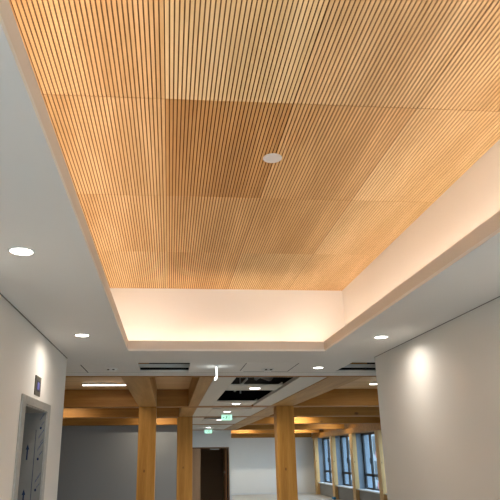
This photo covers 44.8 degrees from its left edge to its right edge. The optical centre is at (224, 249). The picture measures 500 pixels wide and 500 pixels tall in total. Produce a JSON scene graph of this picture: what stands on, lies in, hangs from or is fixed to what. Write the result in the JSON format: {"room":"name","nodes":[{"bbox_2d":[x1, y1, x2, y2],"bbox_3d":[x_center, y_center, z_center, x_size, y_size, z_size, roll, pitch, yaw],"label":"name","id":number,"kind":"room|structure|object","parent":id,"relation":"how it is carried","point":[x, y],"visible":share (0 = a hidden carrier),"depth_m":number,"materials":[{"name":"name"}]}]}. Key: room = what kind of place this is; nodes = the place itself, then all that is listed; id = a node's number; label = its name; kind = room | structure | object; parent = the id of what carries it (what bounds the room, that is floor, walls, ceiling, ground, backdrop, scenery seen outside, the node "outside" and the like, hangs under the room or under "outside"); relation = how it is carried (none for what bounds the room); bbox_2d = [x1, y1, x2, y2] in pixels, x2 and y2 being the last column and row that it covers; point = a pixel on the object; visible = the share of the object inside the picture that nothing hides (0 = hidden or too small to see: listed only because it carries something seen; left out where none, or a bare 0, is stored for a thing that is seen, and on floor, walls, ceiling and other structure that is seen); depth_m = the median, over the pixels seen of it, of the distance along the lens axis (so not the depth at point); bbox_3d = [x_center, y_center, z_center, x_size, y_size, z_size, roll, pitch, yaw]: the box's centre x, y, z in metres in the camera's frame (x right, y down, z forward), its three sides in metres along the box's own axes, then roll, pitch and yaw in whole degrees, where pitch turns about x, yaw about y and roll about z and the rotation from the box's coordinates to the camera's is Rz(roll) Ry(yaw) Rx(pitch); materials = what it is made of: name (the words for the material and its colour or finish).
{"room":"elevator lobby","nodes":[
{"label":"elevator lobby","id":0,"kind":"room"},
{"bbox_2d":[0,295,66,499],"bbox_3d":[-4.795,0.568,1.450,7.110,3.530,9.120,1,-19,-5],"label":"wall","id":1,"kind":"structure","parent":0,"point":[25,353],"depth_m":4.47,"materials":[{"name":"white paint"}]},
{"bbox_2d":[12,393,50,499],"bbox_3d":[-1.667,2.287,4.596,0.314,2.235,1.105,1,-19,-5],"label":"entrance","id":2,"kind":"object","parent":1,"relation":"attached to","point":[29,469],"visible":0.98,"depth_m":5.20,"materials":[{"name":"metal"}]},
{"bbox_2d":[0,293,66,357],"bbox_3d":[-1.264,-0.325,2.086,0.004,0.008,9.100,1,-19,-5],"label":"trim","id":3,"kind":"structure","parent":1,"relation":"attached to","point":[0,293],"depth_m":4.63,"materials":[{"name":"grey"}]},
{"bbox_2d":[34,375,41,396],"bbox_3d":[-1.530,1.118,4.974,0.010,0.155,0.210,1,-19,-5],"label":"indicator","id":4,"kind":"object","parent":1,"relation":"attached to","point":[37,388],"visible":1,"depth_m":4.94,"materials":[{"name":"brown metal"}]},
{"bbox_2d":[57,425,176,499],"bbox_3d":[-5.717,7.620,21.485,8.500,3.135,4.400,1,-19,-5],"label":"wall","id":5,"kind":"structure","parent":0,"point":[97,462],"depth_m":19.59,"materials":[{"name":"grey paint"}]},
{"bbox_2d":[164,16,166,215],"bbox_3d":[0.347,-0.830,2.946,2.543,0.026,7.560,1,-19,-5],"label":"ceiling","id":6,"kind":"structure","parent":0,"point":[164,16],"depth_m":3.20,"materials":[{"name":"black wood"}]},
{"bbox_2d":[9,0,164,98],"bbox_3d":[-0.562,-0.965,2.440,0.638,0.024,1.190,1,-19,-5],"label":"panel","id":7,"kind":"object","parent":6,"relation":"attached to","point":[108,48],"visible":0.94,"depth_m":2.63,"materials":[{"name":"brown wood"}]},
{"bbox_2d":[42,93,165,195],"bbox_3d":[-0.665,-0.579,3.567,0.638,0.024,1.190,1,-19,-5],"label":"panel","id":8,"kind":"object","parent":6,"relation":"attached to","point":[110,145],"visible":0.95,"depth_m":3.43,"materials":[{"name":"brown wood"}]},
{"bbox_2d":[77,193,166,251],"bbox_3d":[-0.767,-0.193,4.696,0.638,0.024,1.195,1,-19,-5],"label":"panel","id":9,"kind":"object","parent":6,"relation":"attached to","point":[117,222],"visible":0.94,"depth_m":4.59,"materials":[{"name":"brown wood"}]},
{"bbox_2d":[97,250,166,288],"bbox_3d":[-0.871,0.199,5.841,0.638,0.024,1.225,1,-19,-5],"label":"panel","id":10,"kind":"object","parent":6,"relation":"attached to","point":[122,269],"visible":0.91,"depth_m":5.75,"materials":[{"name":"beige wood"}]},
{"bbox_2d":[167,251,240,288],"bbox_3d":[-0.228,0.209,5.896,0.648,0.024,1.225,1,-19,-5],"label":"panel","id":11,"kind":"object","parent":6,"relation":"attached to","point":[185,270],"visible":0.99,"depth_m":5.80,"materials":[{"name":"orange wood"}]},
{"bbox_2d":[166,195,259,252],"bbox_3d":[-0.124,-0.182,4.750,0.648,0.024,1.195,1,-19,-5],"label":"panel","id":12,"kind":"object","parent":6,"relation":"attached to","point":[207,224],"visible":0.99,"depth_m":4.65,"materials":[{"name":"orange wood"}]},
{"bbox_2d":[165,98,292,197],"bbox_3d":[-0.022,-0.569,3.621,0.648,0.024,1.190,1,-19,-5],"label":"panel","id":13,"kind":"object","parent":6,"relation":"attached to","point":[214,148],"visible":0.98,"depth_m":3.48,"materials":[{"name":"brown wood"}]},
{"bbox_2d":[263,153,281,162],"bbox_3d":[0.291,-0.550,3.636,0.114,0.008,0.114,1,-19,-5],"label":"ceiling disc","id":14,"kind":"object","parent":13,"relation":"attached to","point":[273,157],"visible":1,"depth_m":3.63,"materials":[{"name":"grey"}]},
{"bbox_2d":[265,155,279,161],"bbox_3d":[0.291,-0.551,3.636,0.087,0.006,0.087,1,-19,-5],"label":"grille","id":15,"kind":"object","parent":14,"relation":"attached to","point":[268,158],"depth_m":3.63,"materials":[{"name":"grey"}]},
{"bbox_2d":[164,0,328,103],"bbox_3d":[0.080,-0.954,2.495,0.648,0.024,1.190,1,-19,-5],"label":"panel","id":16,"kind":"object","parent":6,"relation":"attached to","point":[233,50],"visible":1,"depth_m":2.65,"materials":[{"name":"brown wood"}]},
{"bbox_2d":[228,253,312,289],"bbox_3d":[0.419,0.220,5.951,0.648,0.024,1.225,1,-19,-5],"label":"panel","id":17,"kind":"object","parent":6,"relation":"attached to","point":[259,271],"visible":0.99,"depth_m":5.86,"materials":[{"name":"beige wood"}]},
{"bbox_2d":[241,198,350,253],"bbox_3d":[0.523,-0.171,4.805,0.648,0.024,1.195,1,-19,-5],"label":"panel","id":18,"kind":"object","parent":6,"relation":"attached to","point":[282,226],"visible":0.98,"depth_m":4.70,"materials":[{"name":"orange wood"}]},
{"bbox_2d":[288,254,378,290],"bbox_3d":[1.043,0.231,6.004,0.601,0.024,1.225,1,-19,-5],"label":"panel","id":19,"kind":"object","parent":6,"relation":"attached to","point":[322,272],"visible":0.98,"depth_m":5.91,"materials":[{"name":"beige wood"}]},
{"bbox_2d":[260,102,415,199],"bbox_3d":[0.626,-0.558,3.676,0.648,0.024,1.190,1,-19,-5],"label":"panel","id":20,"kind":"object","parent":6,"relation":"attached to","point":[328,152],"visible":0.98,"depth_m":3.54,"materials":[{"name":"orange wood"}]},
{"bbox_2d":[314,200,433,254],"bbox_3d":[1.147,-0.161,4.858,0.601,0.024,1.195,1,-19,-5],"label":"panel","id":21,"kind":"object","parent":6,"relation":"attached to","point":[366,227],"visible":0.98,"depth_m":4.75,"materials":[{"name":"beige wood"}]},
{"bbox_2d":[294,0,492,107],"bbox_3d":[0.728,-0.943,2.550,0.648,0.024,1.190,1,-19,-5],"label":"panel","id":22,"kind":"object","parent":6,"relation":"attached to","point":[373,53],"visible":0.99,"depth_m":2.67,"materials":[{"name":"beige wood"}]},
{"bbox_2d":[352,107,499,201],"bbox_3d":[1.250,-0.547,3.729,0.601,0.024,1.190,1,-19,-5],"label":"panel","id":23,"kind":"object","parent":6,"relation":"attached to","point":[434,148],"visible":1,"depth_m":3.62,"materials":[{"name":"brown wood"}]},
{"bbox_2d":[418,0,499,110],"bbox_3d":[1.352,-0.932,2.603,0.601,0.024,1.190,1,-19,-5],"label":"panel","id":24,"kind":"object","parent":6,"relation":"attached to","point":[470,80],"visible":0.99,"depth_m":2.87,"materials":[{"name":"beige wood"}]},
{"bbox_2d":[192,430,231,499],"bbox_3d":[-1.050,9.399,26.868,2.170,3.135,6.100,1,-19,-5],"label":"wall","id":25,"kind":"structure","parent":0,"point":[211,482],"depth_m":26.07,"materials":[{"name":"grey paint"}]},
{"bbox_2d":[192,447,229,499],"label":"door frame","id":26,"kind":"structure","parent":25,"relation":"in","point":[196,451],"depth_m":23.96,"materials":[{"name":"brown wood"}]},
{"bbox_2d":[65,377,376,389],"bbox_3d":[-1.867,4.647,18.457,15.960,0.450,25.485,1,-19,-5],"label":"ceiling","id":27,"kind":"structure","parent":0,"point":[71,383],"depth_m":11.82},
{"bbox_2d":[82,382,125,385],"bbox_3d":[-2.256,2.551,11.514,0.860,0.055,0.060,1,-19,-5],"label":"recessed light","id":28,"kind":"object","parent":27,"relation":"in","point":[83,383],"visible":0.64,"depth_m":11.49,"materials":[{"name":"white plastic"}]},
{"bbox_2d":[83,385,125,385],"bbox_3d":[-2.255,2.571,11.507,0.852,0.012,0.056,1,-19,-5],"label":"diffuser","id":29,"kind":"object","parent":28,"relation":"attached to","point":[83,385],"depth_m":11.50,"materials":[{"name":"beige plastic"}]},
{"bbox_2d":[121,377,156,406],"bbox_3d":[-1.383,2.297,10.333,0.370,0.354,4.998,1,-19,-5],"label":"timber beam","id":30,"kind":"structure","parent":27,"relation":"attached to","point":[143,390],"depth_m":9.70,"materials":[{"name":"brown wood"}]},
{"bbox_2d":[179,408,196,416],"bbox_3d":[-0.888,3.742,14.588,0.345,0.354,3.128,1,-19,-5],"label":"timber beam","id":31,"kind":"structure","parent":27,"relation":"attached to","point":[183,412],"depth_m":14.43,"materials":[{"name":"brown wood"}]},
{"bbox_2d":[188,377,213,405],"bbox_3d":[-0.437,2.313,10.414,0.200,0.354,4.998,1,-19,-5],"label":"timber beam","id":32,"kind":"structure","parent":27,"relation":"attached to","point":[198,387],"depth_m":9.89,"materials":[{"name":"brown wood"}]},
{"bbox_2d":[66,376,375,376],"bbox_3d":[-1.174,1.483,7.942,15.055,0.362,0.069,1,-19,-5],"label":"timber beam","id":33,"kind":"structure","parent":27,"relation":"attached to","point":[66,376],"depth_m":7.95,"materials":[{"name":"brown wood"}]},
{"bbox_2d":[62,416,379,425],"bbox_3d":[-2.261,5.578,19.924,15.055,0.354,0.350,1,-19,-5],"label":"timber beam","id":34,"kind":"structure","parent":27,"relation":"attached to","point":[369,419],"depth_m":19.99,"materials":[{"name":"brown wood"}]},
{"bbox_2d":[63,407,379,418],"bbox_3d":[-1.919,4.291,16.163,15.055,0.354,0.370,1,-19,-5],"label":"timber beam","id":35,"kind":"structure","parent":27,"relation":"attached to","point":[298,411],"depth_m":16.05,"materials":[{"name":"brown wood"}]},
{"bbox_2d":[224,425,245,429],"bbox_3d":[0.392,6.338,22.249,0.480,0.354,4.068,1,-19,-5],"label":"timber beam","id":36,"kind":"structure","parent":27,"relation":"attached to","point":[232,427],"depth_m":22.24,"materials":[{"name":"brown wood"}]},
{"bbox_2d":[251,407,273,415],"bbox_3d":[1.072,3.775,14.755,0.480,0.354,3.128,1,-19,-5],"label":"timber beam","id":37,"kind":"structure","parent":27,"relation":"attached to","point":[268,411],"depth_m":14.76,"materials":[{"name":"brown wood"}]},
{"bbox_2d":[231,429,319,433],"bbox_3d":[2.216,8.471,28.570,4.575,0.354,0.350,1,-19,-5],"label":"timber beam","id":38,"kind":"structure","parent":27,"relation":"attached to","point":[305,430],"depth_m":28.36,"materials":[{"name":"brown wood"}]},
{"bbox_2d":[236,424,343,429],"bbox_3d":[1.600,7.078,24.461,6.545,0.354,0.370,1,-19,-5],"label":"timber beam","id":39,"kind":"structure","parent":27,"relation":"attached to","point":[255,426],"depth_m":24.39,"materials":[{"name":"brown wood"}]},
{"bbox_2d":[271,377,361,405],"bbox_3d":[1.451,2.344,10.574,0.480,0.354,4.998,1,-19,-5],"label":"timber beam","id":40,"kind":"structure","parent":27,"relation":"attached to","point":[327,384],"depth_m":9.75,"materials":[{"name":"brown wood"}]},
{"bbox_2d":[222,448,225,499],"bbox_3d":[0.013,9.044,25.866,0.048,3.135,1.400,1,-19,-5],"label":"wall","id":41,"kind":"structure","parent":0,"point":[222,448],"depth_m":25.96,"materials":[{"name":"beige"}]},
{"bbox_2d":[204,377,292,418],"bbox_3d":[-0.072,4.219,16.112,1.545,0.285,16.908,1,-19,-5],"label":"ceiling","id":42,"kind":"structure","parent":0,"point":[228,394],"depth_m":12.83,"materials":[{"name":"black"}]},
{"bbox_2d":[193,418,203,423],"bbox_3d":[-0.851,5.092,18.108,0.352,0.052,3.620,1,-19,-5],"label":"ceiling panel","id":43,"kind":"object","parent":42,"relation":"attached to","point":[195,420],"visible":0.38,"depth_m":17.82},
{"bbox_2d":[193,408,212,415],"bbox_3d":[-0.530,3.883,14.572,0.352,0.052,3.120,1,-19,-5],"label":"ceiling panel","id":44,"kind":"object","parent":42,"relation":"attached to","point":[199,411],"visible":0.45,"depth_m":14.31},
{"bbox_2d":[194,427,218,429],"bbox_3d":[-0.674,6.747,22.967,0.862,0.052,2.261,1,-19,-5],"label":"ceiling panel","id":45,"kind":"object","parent":42,"relation":"attached to","point":[196,428],"visible":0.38,"depth_m":22.94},
{"bbox_2d":[197,425,222,426],"bbox_3d":[-0.485,6.035,20.884,0.862,0.052,1.441,1,-19,-5],"label":"ceiling panel","id":46,"kind":"object","parent":42,"relation":"attached to","point":[198,425],"visible":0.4,"depth_m":20.88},
{"bbox_2d":[199,420,230,423],"bbox_3d":[-0.312,5.381,18.975,0.862,0.052,1.891,1,-19,-5],"label":"ceiling panel","id":47,"kind":"object","parent":42,"relation":"attached to","point":[202,421],"visible":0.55,"depth_m":18.52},
{"bbox_2d":[198,377,235,405],"bbox_3d":[-0.181,2.452,10.389,0.292,0.052,4.990,1,-19,-5],"label":"ceiling panel","id":48,"kind":"object","parent":42,"relation":"attached to","point":[216,388],"visible":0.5,"depth_m":9.76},
{"bbox_2d":[203,418,232,419],"bbox_3d":[-0.186,4.906,17.584,0.862,0.052,0.542,1,-19,-5],"label":"ceiling panel","id":49,"kind":"object","parent":42,"relation":"attached to","point":[205,418],"visible":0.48,"depth_m":17.38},
{"bbox_2d":[216,425,230,429],"bbox_3d":[-0.009,6.467,22.169,0.304,0.052,4.060,1,-19,-5],"label":"ceiling panel","id":50,"kind":"object","parent":42,"relation":"attached to","point":[223,427],"visible":0.52,"depth_m":22.34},
{"bbox_2d":[207,408,250,415],"bbox_3d":[0.061,3.975,14.864,0.862,0.052,2.611,1,-19,-5],"label":"ceiling panel","id":51,"kind":"object","parent":42,"relation":"attached to","point":[215,411],"visible":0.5,"depth_m":14.40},
{"bbox_2d":[221,414,232,419],"bbox_3d":[0.068,4.230,15.319,0.290,0.155,0.060,1,-19,-5],"label":"exit sign","id":52,"kind":"object","parent":51,"relation":"hanging from","point":[223,416],"visible":0.93,"depth_m":15.31,"materials":[{"name":"green plastic"}]},
{"bbox_2d":[213,399,256,405],"bbox_3d":[0.203,3.098,12.297,0.802,0.052,1.041,1,-19,-5],"label":"ceiling panel","id":53,"kind":"object","parent":42,"relation":"attached to","point":[218,402],"visible":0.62,"depth_m":12.03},
{"bbox_2d":[226,417,246,423],"bbox_3d":[0.351,5.112,18.210,0.304,0.052,3.620,1,-19,-5],"label":"ceiling panel","id":54,"kind":"object","parent":42,"relation":"attached to","point":[235,419],"visible":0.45,"depth_m":18.03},
{"bbox_2d":[234,378,247,393],"bbox_3d":[0.291,2.436,10.862,0.035,0.272,2.000,1,-19,-5],"label":"pipe","id":55,"kind":"object","parent":42,"relation":"hanging from","point":[246,379],"visible":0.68,"depth_m":10.82,"materials":[{"name":"metal"}]},
{"bbox_2d":[240,407,266,415],"bbox_3d":[0.671,3.903,14.675,0.304,0.052,3.120,1,-19,-5],"label":"ceiling panel","id":56,"kind":"object","parent":42,"relation":"attached to","point":[253,410],"visible":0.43,"depth_m":14.47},
{"bbox_2d":[226,382,282,389],"bbox_3d":[0.458,2.139,9.493,0.802,0.052,0.712,1,-19,-5],"label":"ceiling panel","id":57,"kind":"object","parent":42,"relation":"attached to","point":[232,386],"visible":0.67,"depth_m":9.30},
{"bbox_2d":[254,377,272,380],"bbox_3d":[0.487,1.843,9.110,0.479,0.199,1.645,-2,-19,5],"label":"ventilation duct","id":58,"kind":"object","parent":42,"relation":"attached to","point":[255,378],"visible":0.21,"depth_m":9.57,"materials":[{"name":"metal"}]},
{"bbox_2d":[253,377,325,405],"bbox_3d":[1.016,2.472,10.491,0.374,0.052,4.990,1,-19,-5],"label":"ceiling panel","id":59,"kind":"object","parent":42,"relation":"attached to","point":[294,385],"visible":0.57,"depth_m":9.89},
{"bbox_2d":[235,417,264,423],"bbox_3d":[0.751,4.984,18.290,0.480,0.354,3.628,1,-19,-5],"label":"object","id":60,"kind":"structure","parent":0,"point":[248,420],"depth_m":17.98,"materials":[{"name":"brown wood"}]},
{"bbox_2d":[0,14,499,375],"bbox_3d":[-0.622,-0.432,2.971,15.250,0.750,10.630,1,-19,-5],"label":"ceiling","id":61,"kind":"structure","parent":0,"point":[59,288],"depth_m":4.55,"materials":[{"name":"white paint"}]},
{"bbox_2d":[8,247,34,255],"bbox_3d":[-1.029,0.007,3.076,0.134,0.005,0.134,1,-19,-5],"label":"recessed light","id":62,"kind":"object","parent":61,"relation":"in","point":[21,251],"visible":1,"depth_m":3.07,"materials":[{"name":"white plastic"}]},
{"bbox_2d":[10,248,32,254],"bbox_3d":[-1.029,0.007,3.076,0.109,0.002,0.109,1,-19,-5],"label":"diffuser","id":63,"kind":"object","parent":62,"relation":"attached to","point":[16,251],"depth_m":3.07,"materials":[{"name":"white plastic"}]},
{"bbox_2d":[74,334,89,336],"bbox_3d":[-1.220,0.733,5.197,0.134,0.005,0.134,1,-19,-5],"label":"recessed light","id":64,"kind":"object","parent":61,"relation":"in","point":[77,335],"visible":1,"depth_m":5.20,"materials":[{"name":"white plastic"}]},
{"bbox_2d":[80,364,135,372],"bbox_3d":[-1.353,1.399,7.147,0.600,0.004,0.710,1,-19,-5],"label":"access panel","id":65,"kind":"object","parent":61,"relation":"attached to","point":[89,368],"visible":1,"depth_m":7.08,"materials":[{"name":"white paint"}]},
{"bbox_2d":[105,368,117,371],"bbox_3d":[-1.335,1.423,7.168,0.150,0.028,0.150,1,-19,-5],"label":"ceiling detector","id":66,"kind":"object","parent":61,"relation":"attached to","point":[107,369],"visible":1,"depth_m":7.12,"materials":[{"name":"white plastic"}]},
{"bbox_2d":[139,364,189,367],"bbox_3d":[-0.736,1.435,7.499,0.650,0.040,0.050,1,-19,-5],"label":"channel","id":67,"kind":"object","parent":61,"relation":"attached to","point":[140,365],"visible":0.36,"depth_m":7.48,"materials":[{"name":"grey metal"}]},
{"bbox_2d":[0,0,499,348],"bbox_3d":[0.338,-0.188,2.747,2.026,0.080,7.144,1,-19,-5],"label":"trim","id":68,"kind":"structure","parent":61,"relation":"attached to","point":[492,224],"depth_m":3.48,"materials":[{"name":"beige paint"}]},
{"bbox_2d":[261,368,273,371],"bbox_3d":[0.528,1.454,7.326,0.150,0.028,0.150,1,-19,-5],"label":"ceiling detector","id":69,"kind":"object","parent":61,"relation":"attached to","point":[263,369],"visible":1,"depth_m":7.28,"materials":[{"name":"white plastic"}]},
{"bbox_2d":[240,363,298,371],"bbox_3d":[0.523,1.399,7.212,0.610,0.004,0.710,1,-19,-5],"label":"access panel","id":70,"kind":"object","parent":61,"relation":"attached to","point":[248,367],"visible":0.93,"depth_m":7.16,"materials":[{"name":"white paint"}]},
{"bbox_2d":[199,372,375,372],"bbox_3d":[-1.117,1.526,7.532,14.900,0.001,0.007,1,-19,-5],"label":"trim","id":71,"kind":"structure","parent":61,"relation":"attached to","point":[199,372],"depth_m":7.69,"materials":[{"name":"grey paint"}]},
{"bbox_2d":[343,364,375,367],"bbox_3d":[1.704,1.476,7.706,0.670,0.040,0.050,1,-19,-5],"label":"channel","id":72,"kind":"object","parent":61,"relation":"attached to","point":[348,365],"visible":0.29,"depth_m":7.69,"materials":[{"name":"grey metal"}]},
{"bbox_2d":[374,336,388,338],"bbox_3d":[1.412,0.784,5.440,0.134,0.005,0.134,1,-19,-5],"label":"recessed light","id":73,"kind":"object","parent":61,"relation":"in","point":[375,337],"visible":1,"depth_m":5.45,"materials":[{"name":"white plastic"}]},
{"bbox_2d":[231,433,315,492],"bbox_3d":[2.112,10.473,30.130,5.860,3.135,0.200,1,-19,-5],"label":"wall","id":74,"kind":"structure","parent":0,"point":[253,462],"depth_m":29.97,"materials":[{"name":"grey paint"}]},
{"bbox_2d":[231,433,310,437],"bbox_3d":[2.058,9.126,30.267,4.570,0.494,0.399,1,-19,-5],"label":"trim","id":75,"kind":"structure","parent":74,"relation":"attached to","point":[270,435],"depth_m":30.00,"materials":[{"name":"brown wood"}]},
{"bbox_2d":[232,492,315,494],"bbox_3d":[2.149,11.884,29.536,4.720,0.080,0.014,1,-19,-5],"label":"baseboard","id":76,"kind":"structure","parent":74,"relation":"attached to","point":[273,492],"depth_m":29.50,"materials":[{"name":"white"}]},
{"bbox_2d":[232,494,339,499],"bbox_3d":[-1.442,6.420,13.107,15.960,0.100,34.500,1,-19,-5],"label":"floor","id":77,"kind":"structure","parent":0,"point":[262,496],"depth_m":27.34,"materials":[{"name":"grey plastic"}]},
{"bbox_2d":[136,407,156,499],"bbox_3d":[-1.595,4.648,12.363,0.360,2.779,0.360,1,-19,-5],"label":"timber post","id":78,"kind":"object","parent":77,"relation":"on","point":[146,456],"visible":1,"depth_m":12.34,"materials":[{"name":"brown wood"}]},
{"bbox_2d":[63,389,378,407],"bbox_3d":[-1.620,3.162,12.864,15.055,0.354,0.370,1,-19,-5],"label":"timber beam","id":79,"kind":"structure","parent":78,"relation":"on","point":[104,398],"depth_m":12.74,"materials":[{"name":"brown wood"}]},
{"bbox_2d":[176,417,192,499],"bbox_3d":[-1.033,5.791,15.736,0.400,2.779,0.360,1,-19,-5],"label":"timber post","id":80,"kind":"object","parent":77,"relation":"on","point":[184,424],"visible":1,"depth_m":15.68,"materials":[{"name":"brown wood"}]},
{"bbox_2d":[274,406,297,499],"bbox_3d":[1.296,4.696,12.609,0.375,2.779,0.360,1,-19,-5],"label":"timber post","id":81,"kind":"object","parent":77,"relation":"on","point":[284,428],"visible":1,"depth_m":12.60,"materials":[{"name":"brown wood"}]},
{"bbox_2d":[313,438,319,494],"bbox_3d":[4.512,10.515,29.463,0.170,2.570,0.360,1,-19,-5],"label":"timber post","id":82,"kind":"object","parent":77,"relation":"on","point":[315,440],"visible":1,"depth_m":29.35,"materials":[{"name":"brown wood"}]},
{"bbox_2d":[329,436,338,498],"bbox_3d":[4.794,9.451,26.352,0.170,2.570,0.360,1,-19,-5],"label":"timber post","id":83,"kind":"object","parent":77,"relation":"on","point":[331,438],"visible":0.87,"depth_m":26.27,"materials":[{"name":"brown wood"}]},
{"bbox_2d":[349,433,359,499],"bbox_3d":[5.059,8.451,23.430,0.170,2.570,0.360,1,-19,-5],"label":"timber post","id":84,"kind":"object","parent":77,"relation":"on","point":[352,437],"visible":1,"depth_m":23.33,"materials":[{"name":"brown wood"}]},
{"bbox_2d":[374,430,387,499],"bbox_3d":[5.329,7.435,20.460,0.170,2.570,0.360,1,-19,-5],"label":"timber post","id":85,"kind":"object","parent":77,"relation":"on","point":[378,435],"visible":0.8,"depth_m":20.42,"materials":[{"name":"brown wood"}]},
{"bbox_2d":[313,422,380,488],"bbox_3d":[5.858,6.441,18.440,0.510,3.135,25.080,1,-19,-5],"label":"wall","id":86,"kind":"structure","parent":0,"point":[358,435],"depth_m":26.07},
{"bbox_2d":[320,483,332,496],"bbox_3d":[4.988,10.963,27.603,0.539,0.510,2.938,1,-19,-5],"label":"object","id":87,"kind":"structure","parent":86,"relation":"attached to","point":[326,490],"depth_m":27.78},
{"bbox_2d":[322,437,331,482],"bbox_3d":[4.974,9.728,28.024,0.100,2.018,2.938,1,-19,-5],"label":"window","id":88,"kind":"structure","parent":86,"relation":"in","point":[323,439],"depth_m":28.67,"materials":[{"name":"grey"}]},
{"bbox_2d":[336,485,352,488],"bbox_3d":[5.229,9.670,24.672,0.600,0.039,2.738,1,-19,-5],"label":"trim","id":89,"kind":"structure","parent":86,"relation":"attached to","point":[343,486],"depth_m":24.86,"materials":[{"name":"white"}]},
{"bbox_2d":[311,423,380,437],"bbox_3d":[5.509,5.332,18.608,0.185,0.200,24.700,1,-19,-5],"label":"timber beam","id":90,"kind":"structure","parent":86,"relation":"attached to","point":[367,428],"depth_m":23.85,"materials":[{"name":"brown wood"}]},
{"bbox_2d":[338,487,353,499],"bbox_3d":[5.262,9.931,24.586,0.539,0.510,2.738,1,-19,-5],"label":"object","id":91,"kind":"structure","parent":86,"relation":"attached to","point":[343,493],"depth_m":24.79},
{"bbox_2d":[340,435,352,486],"bbox_3d":[5.247,8.696,25.007,0.100,2.018,2.738,1,-19,-5],"label":"window","id":92,"kind":"structure","parent":86,"relation":"in","point":[349,472],"depth_m":25.63,"materials":[{"name":"grey"}]},
{"bbox_2d":[358,489,379,493],"bbox_3d":[5.497,8.662,21.726,0.600,0.039,2.788,1,-19,-5],"label":"trim","id":93,"kind":"structure","parent":86,"relation":"attached to","point":[366,490],"depth_m":21.87,"materials":[{"name":"white"}]},
{"bbox_2d":[359,490,379,499],"bbox_3d":[5.529,8.923,21.640,0.539,0.510,2.788,1,-19,-5],"label":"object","id":94,"kind":"structure","parent":86,"relation":"attached to","point":[364,495],"depth_m":21.93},
{"bbox_2d":[361,432,378,490],"bbox_3d":[5.515,7.688,22.061,0.100,2.018,2.788,1,-19,-5],"label":"window","id":95,"kind":"structure","parent":86,"relation":"in","point":[373,475],"depth_m":22.65,"materials":[{"name":"grey"}]},
{"bbox_2d":[375,297,499,499],"bbox_3d":[4.798,0.714,2.217,5.560,3.530,9.020,1,-19,-5],"label":"wall","id":96,"kind":"structure","parent":0,"point":[439,389],"depth_m":4.85,"materials":[{"name":"white paint"}]},
{"bbox_2d":[374,296,499,357],"bbox_3d":[2.015,-0.288,2.318,0.003,0.004,9.000,1,-19,-5],"label":"trim","id":97,"kind":"structure","parent":96,"relation":"attached to","point":[499,296],"depth_m":4.91,"materials":[{"name":"grey"}]},
{"label":"outside","id":98,"kind":"structure","parent":0,"visible":0},
{"bbox_3d":[35.897,16.904,31.949,62.500,0.200,115.000,1,-19,-5],"label":"ground","id":99,"kind":"structure","parent":98,"visible":0},
{"bbox_2d":[329,437,352,484],"bbox_3d":[19.258,24.099,86.851,10.120,22.000,44.000,1,-19,-5],"label":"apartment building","id":100,"kind":"structure","parent":99,"relation":"on","point":[348,437],"depth_m":74.01,"materials":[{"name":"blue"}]},
{"bbox_2d":[371,434,378,488],"bbox_3d":[20.483,12.918,51.008,10.120,20.000,25.000,1,-19,-5],"label":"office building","id":101,"kind":"structure","parent":99,"relation":"on","point":[372,435],"depth_m":58.89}
]}

